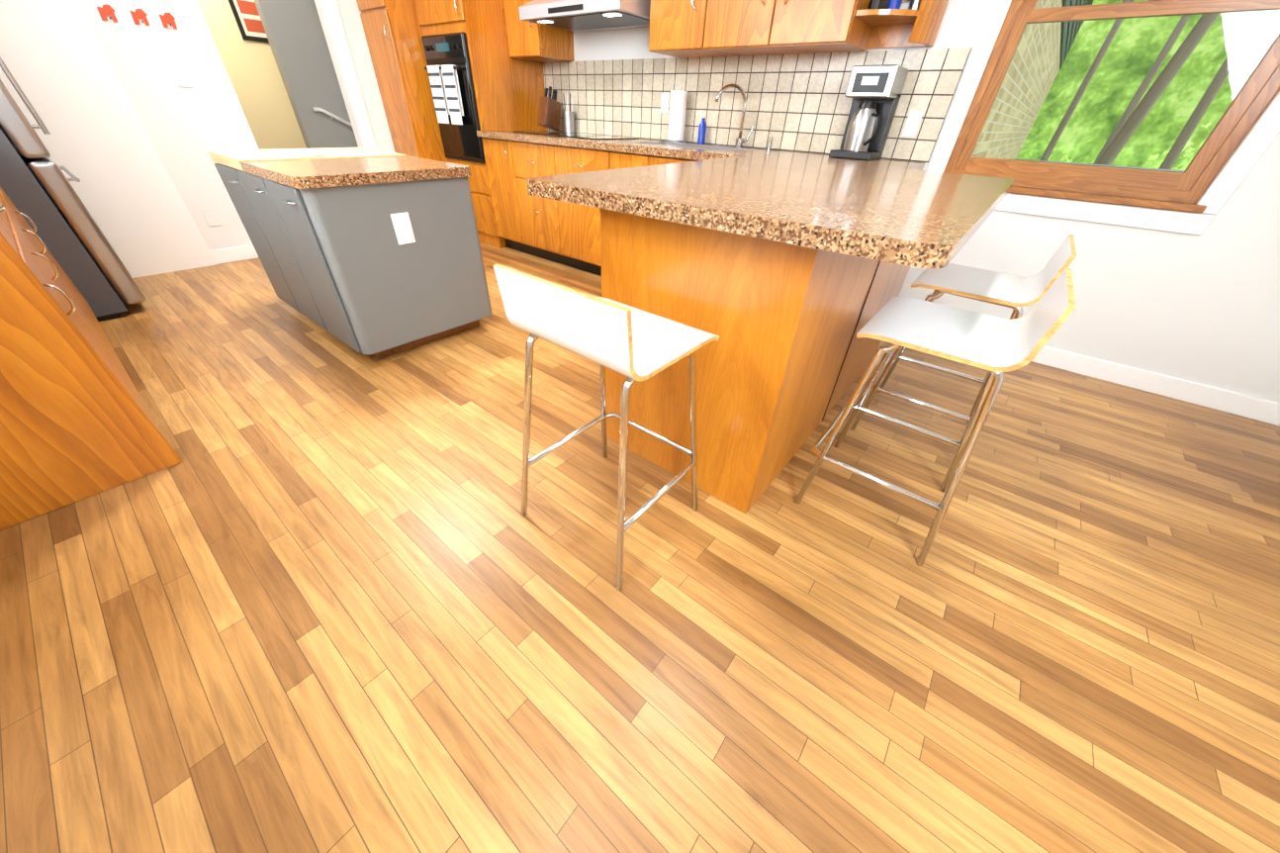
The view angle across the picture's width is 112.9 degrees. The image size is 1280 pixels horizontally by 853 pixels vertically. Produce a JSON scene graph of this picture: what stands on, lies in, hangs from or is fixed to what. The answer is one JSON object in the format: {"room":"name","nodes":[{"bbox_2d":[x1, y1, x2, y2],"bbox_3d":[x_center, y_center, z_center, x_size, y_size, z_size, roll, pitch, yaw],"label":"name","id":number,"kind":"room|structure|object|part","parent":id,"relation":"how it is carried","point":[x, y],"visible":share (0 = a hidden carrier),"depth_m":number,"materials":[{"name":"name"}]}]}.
{"room":"kitchen","nodes":[
{"label":"kitchen","id":0,"kind":"room"},
{"bbox_2d":[0,0,395,281],"bbox_3d":[-2.917,-2.667,2.921,0.145,2.750,4.320,27,43,29],"label":"wall","id":1,"kind":"structure","parent":0,"point":[137,132],"depth_m":2.78,"materials":[{"name":"white paint"}]},
{"bbox_2d":[96,4,117,21],"bbox_3d":[-3.175,-2.471,2.533,0.036,0.075,0.075,27,43,29],"label":"wall hook","id":2,"kind":"object","parent":1,"relation":"attached to","point":[108,10],"depth_m":2.53,"materials":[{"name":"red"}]},
{"bbox_2d":[130,8,149,25],"bbox_3d":[-3.088,-2.533,2.622,0.036,0.075,0.075,27,43,29],"label":"wall hook","id":3,"kind":"object","parent":1,"relation":"attached to","point":[137,15],"depth_m":2.62,"materials":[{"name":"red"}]},
{"bbox_2d":[159,12,177,28],"bbox_3d":[-3.006,-2.590,2.705,0.036,0.075,0.075,27,43,29],"label":"wall hook","id":4,"kind":"object","parent":1,"relation":"attached to","point":[166,18],"depth_m":2.71,"materials":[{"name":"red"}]},
{"bbox_2d":[168,63,193,87],"bbox_3d":[-3.066,-2.345,2.837,0.010,0.120,0.080,27,43,29],"label":"light switch","id":5,"kind":"object","parent":1,"relation":"attached to","point":[181,75],"visible":1,"depth_m":2.83,"materials":[{"name":"white plastic"}]},
{"bbox_2d":[200,207,222,226],"bbox_3d":[-3.229,-1.577,3.201,0.008,0.120,0.080,27,43,29],"label":"wall outlet","id":6,"kind":"object","parent":1,"relation":"attached to","point":[211,216],"visible":1,"depth_m":3.20,"materials":[{"name":"white plastic"}]},
{"bbox_2d":[210,244,258,264],"bbox_3d":[-3.159,-1.414,3.440,0.014,0.100,0.470,27,43,29],"label":"baseboard","id":7,"kind":"structure","parent":1,"relation":"attached to","point":[237,253],"depth_m":3.37,"materials":[{"name":"white wood"}]},
{"bbox_2d":[177,0,376,149],"bbox_3d":[-2.707,-2.603,3.314,0.138,2.195,0.980,27,43,29],"label":"door frame","id":8,"kind":"structure","parent":1,"relation":"attached to","point":[203,38],"depth_m":3.24,"materials":[{"name":"white"}]},
{"bbox_2d":[196,0,358,149],"bbox_3d":[-3.814,-3.452,4.055,2.980,2.600,3.500,27,43,29],"label":"wall","id":9,"kind":"structure","parent":0,"point":[256,76],"depth_m":4.61,"materials":[{"name":"beige paint"}]},
{"bbox_2d":[228,0,269,42],"bbox_3d":[-4.442,-4.741,4.818,0.025,0.560,0.330,27,43,29],"label":"framed picture","id":10,"kind":"object","parent":9,"relation":"attached to","point":[247,20],"visible":0.64,"depth_m":4.84,"materials":[{"name":"black"}]},
{"bbox_2d":[258,0,318,148],"bbox_3d":[-3.625,-3.056,3.925,0.015,2.130,0.860,27,43,29],"label":"door frame","id":11,"kind":"structure","parent":9,"relation":"attached to","point":[282,56],"depth_m":4.05,"materials":[{"name":"grey"}]},
{"bbox_2d":[312,106,352,127],"bbox_3d":[-3.105,-3.213,4.548,0.086,0.314,0.608,27,43,29],"label":"stair handrail","id":12,"kind":"object","parent":9,"relation":"attached to","point":[330,115],"visible":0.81,"depth_m":4.38,"materials":[{"name":"white"}]},
{"bbox_2d":[0,241,1279,852],"bbox_3d":[-1.689,-0.884,2.949,9.600,0.060,4.320,27,43,29],"label":"floor","id":13,"kind":"structure","parent":0,"point":[319,590],"depth_m":1.11,"materials":[{"name":"brown wood"}]},
{"bbox_2d":[0,57,146,321],"bbox_3d":[-3.475,-1.461,1.942,0.850,1.930,0.893,27,43,29],"label":"fridge","id":14,"kind":"object","parent":13,"relation":"on","point":[23,189],"visible":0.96,"depth_m":2.17,"materials":[{"name":"grey metal"}]},
{"bbox_2d":[0,185,182,530],"bbox_3d":[-2.521,-0.463,1.509,1.843,0.910,0.655,27,43,29],"label":"cabinet","id":15,"kind":"object","parent":13,"relation":"on","point":[77,422],"depth_m":1.28,"materials":[{"name":"brown wood"}]},
{"bbox_2d":[207,147,492,359],"bbox_3d":[-1.551,-1.010,2.371,1.200,0.839,0.796,27,43,29],"label":"kitchen island","id":16,"kind":"object","parent":13,"relation":"on","point":[376,253],"visible":1,"depth_m":2.03,"materials":[{"name":"grey wood"}]},
{"bbox_2d":[356,0,447,162],"bbox_3d":[-1.794,-3.155,3.771,0.428,2.608,0.985,27,43,29],"label":"pantry cabinet","id":17,"kind":"object","parent":13,"relation":"on","point":[393,32],"visible":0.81,"depth_m":3.49,"materials":[{"name":"brown wood"}]},
{"bbox_2d":[413,0,548,248],"bbox_3d":[-1.321,-2.988,3.574,0.628,2.608,0.792,27,43,29],"label":"tall cabinet","id":18,"kind":"object","parent":13,"relation":"on","point":[480,79],"visible":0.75,"depth_m":3.41,"materials":[{"name":"brown wood"}]},
{"bbox_2d":[492,264,719,590],"bbox_3d":[-0.079,-0.036,1.184,0.434,0.794,0.421,27,43,29],"label":"stool","id":19,"kind":"object","parent":13,"relation":"on","point":[633,344],"visible":1,"depth_m":0.96,"materials":[{"name":"white paint"}]},
{"bbox_2d":[476,130,924,237],"bbox_3d":[0.297,-1.477,3.057,3.588,0.912,0.758,27,43,29],"label":"countertop","id":20,"kind":"structure","parent":13,"relation":"on","point":[502,147],"depth_m":2.99,"materials":[{"name":"brown stone"}]},
{"bbox_2d":[538,86,561,130],"bbox_3d":[-0.771,-2.711,3.622,0.100,0.302,0.203,27,43,29],"label":"knife block","id":21,"kind":"object","parent":20,"relation":"on","point":[550,109],"visible":1,"depth_m":3.60,"materials":[{"name":"brown wood"}]},
{"bbox_2d":[561,92,574,132],"bbox_3d":[-0.608,-2.654,3.601,0.100,0.271,0.100,27,43,29],"label":"utensil crock","id":22,"kind":"object","parent":20,"relation":"on","point":[569,121],"visible":0.94,"depth_m":3.60,"materials":[{"name":"silver metal"}]},
{"bbox_2d":[513,131,639,139],"bbox_3d":[-0.518,-2.312,3.366,0.920,0.007,0.490,27,43,29],"label":"cooktop","id":23,"kind":"object","parent":20,"relation":"in","point":[582,136],"visible":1,"depth_m":3.27,"materials":[{"name":"black glass"}]},
{"bbox_2d":[665,84,687,142],"bbox_3d":[0.267,-2.217,3.014,0.150,0.330,0.150,27,43,29],"label":"paper towel holder","id":24,"kind":"object","parent":20,"relation":"on","point":[678,111],"visible":1,"depth_m":2.98,"materials":[{"name":"white paper"}]},
{"bbox_2d":[697,111,706,144],"bbox_3d":[0.434,-2.090,2.974,0.054,0.185,0.066,27,43,29],"label":"soap bottle","id":25,"kind":"object","parent":20,"relation":"on","point":[701,133],"visible":0.96,"depth_m":2.97,"materials":[{"name":"blue plastic"}]},
{"bbox_2d":[714,83,773,150],"bbox_3d":[0.667,-1.959,2.688,0.344,0.331,0.236,27,43,29],"label":"faucet","id":26,"kind":"object","parent":20,"relation":"on","point":[740,140],"visible":1,"depth_m":2.74,"materials":[{"name":"silver metal"}]},
{"bbox_2d":[828,64,908,160],"bbox_3d":[1.243,-1.705,2.321,0.220,0.400,0.254,27,43,29],"label":"coffee maker","id":27,"kind":"object","parent":20,"relation":"on","point":[874,92],"visible":0.98,"depth_m":2.27,"materials":[{"name":"silver plastic"}]},
{"bbox_2d":[488,150,1015,513],"bbox_3d":[0.509,-0.488,1.732,1.180,0.910,1.530,27,43,29],"label":"kitchen island","id":28,"kind":"structure","parent":13,"relation":"on","point":[781,274],"depth_m":1.24,"materials":[{"name":"brown wood"}]},
{"bbox_2d":[794,267,1075,565],"bbox_3d":[0.839,-0.071,1.288,0.421,0.794,0.434,27,43,29],"label":"stool","id":29,"kind":"object","parent":13,"relation":"on","point":[995,347],"visible":1,"depth_m":1.14,"materials":[{"name":"white paint"}]},
{"bbox_2d":[850,234,1076,430],"bbox_3d":[1.215,-0.322,1.652,0.421,0.794,0.434,27,43,29],"label":"stool","id":30,"kind":"object","parent":13,"relation":"on","point":[1016,293],"visible":0.81,"depth_m":1.49,"materials":[{"name":"white paint"}]},
{"bbox_2d":[551,0,1279,402],"bbox_3d":[0.823,-2.332,2.700,6.600,2.750,0.200,27,43,29],"label":"wall","id":31,"kind":"structure","parent":0,"point":[1203,307],"depth_m":2.06,"materials":[{"name":"white paint"}]},
{"bbox_2d":[503,0,574,62],"bbox_3d":[-0.780,-3.329,3.125,0.378,0.950,0.384,27,43,29],"label":"upper cabinet","id":32,"kind":"object","parent":31,"relation":"attached to","point":[527,41],"depth_m":3.24,"materials":[{"name":"brown wood"}]},
{"bbox_2d":[518,0,650,32],"bbox_3d":[-0.299,-2.813,2.858,0.920,0.147,0.563,27,43,29],"label":"range hood","id":33,"kind":"object","parent":31,"relation":"attached to","point":[578,16],"visible":0.96,"depth_m":2.76,"materials":[{"name":"silver metal"}]},
{"bbox_2d":[648,0,725,57],"bbox_3d":[0.330,-2.763,2.427,0.406,0.950,0.384,27,43,29],"label":"upper cabinet","id":34,"kind":"object","parent":31,"relation":"attached to","point":[697,28],"depth_m":2.55,"materials":[{"name":"brown wood"}]},
{"bbox_2d":[543,47,971,162],"bbox_3d":[0.390,-2.288,2.991,3.153,0.479,0.008,27,43,29],"label":"tile backsplash","id":35,"kind":"structure","parent":31,"relation":"attached to","point":[799,102],"depth_m":2.74,"materials":[{"name":"beige tile"}]},
{"bbox_2d":[660,92,669,112],"bbox_3d":[0.183,-2.378,3.118,0.070,0.116,0.007,27,43,29],"label":"outlet","id":36,"kind":"object","parent":35,"relation":"attached to","point":[665,96],"depth_m":3.12,"materials":[{"name":"white plastic"}]},
{"bbox_2d":[901,110,923,137],"bbox_3d":[1.495,-1.660,2.328,0.070,0.116,0.007,27,43,29],"label":"outlet","id":37,"kind":"object","parent":35,"relation":"attached to","point":[913,121],"depth_m":2.33,"materials":[{"name":"white plastic"}]},
{"bbox_2d":[701,0,873,56],"bbox_3d":[0.813,-2.516,2.123,0.838,0.950,0.384,27,43,29],"label":"upper cabinet","id":38,"kind":"object","parent":31,"relation":"attached to","point":[728,27],"depth_m":2.25,"materials":[{"name":"brown wood"}]},
{"bbox_2d":[855,0,948,48],"bbox_3d":[1.278,-2.151,1.970,0.320,0.560,0.320,27,43,29],"label":"corner shelf","id":39,"kind":"object","parent":31,"relation":"attached to","point":[903,28],"depth_m":2.08,"materials":[{"name":"brown wood"}]},
{"bbox_3d":[1.288,-2.226,1.978,0.228,0.448,0.170,27,43,29],"label":"shelf items","id":40,"kind":"part","parent":39,"relation":"part of"},
{"bbox_2d":[927,0,1279,235],"bbox_3d":[2.120,-1.729,1.762,1.160,1.540,0.165,27,43,29],"label":"window","id":41,"kind":"structure","parent":31,"relation":"in","point":[1238,119],"depth_m":1.96,"materials":[{"name":"brown wood"}]},
{"bbox_2d":[1031,345,1279,426],"bbox_3d":[2.343,-0.385,2.390,1.990,0.100,0.014,27,43,29],"label":"baseboard","id":42,"kind":"structure","parent":31,"relation":"attached to","point":[1248,407],"depth_m":2.17,"materials":[{"name":"white wood"}]},
{"label":"outside","id":43,"kind":"structure","parent":0,"visible":0},
{"bbox_2d":[971,0,1279,172],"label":"window","id":44,"kind":"structure","parent":43,"point":[1139,72],"depth_m":13.71,"materials":[{"name":"green"}]}
]}

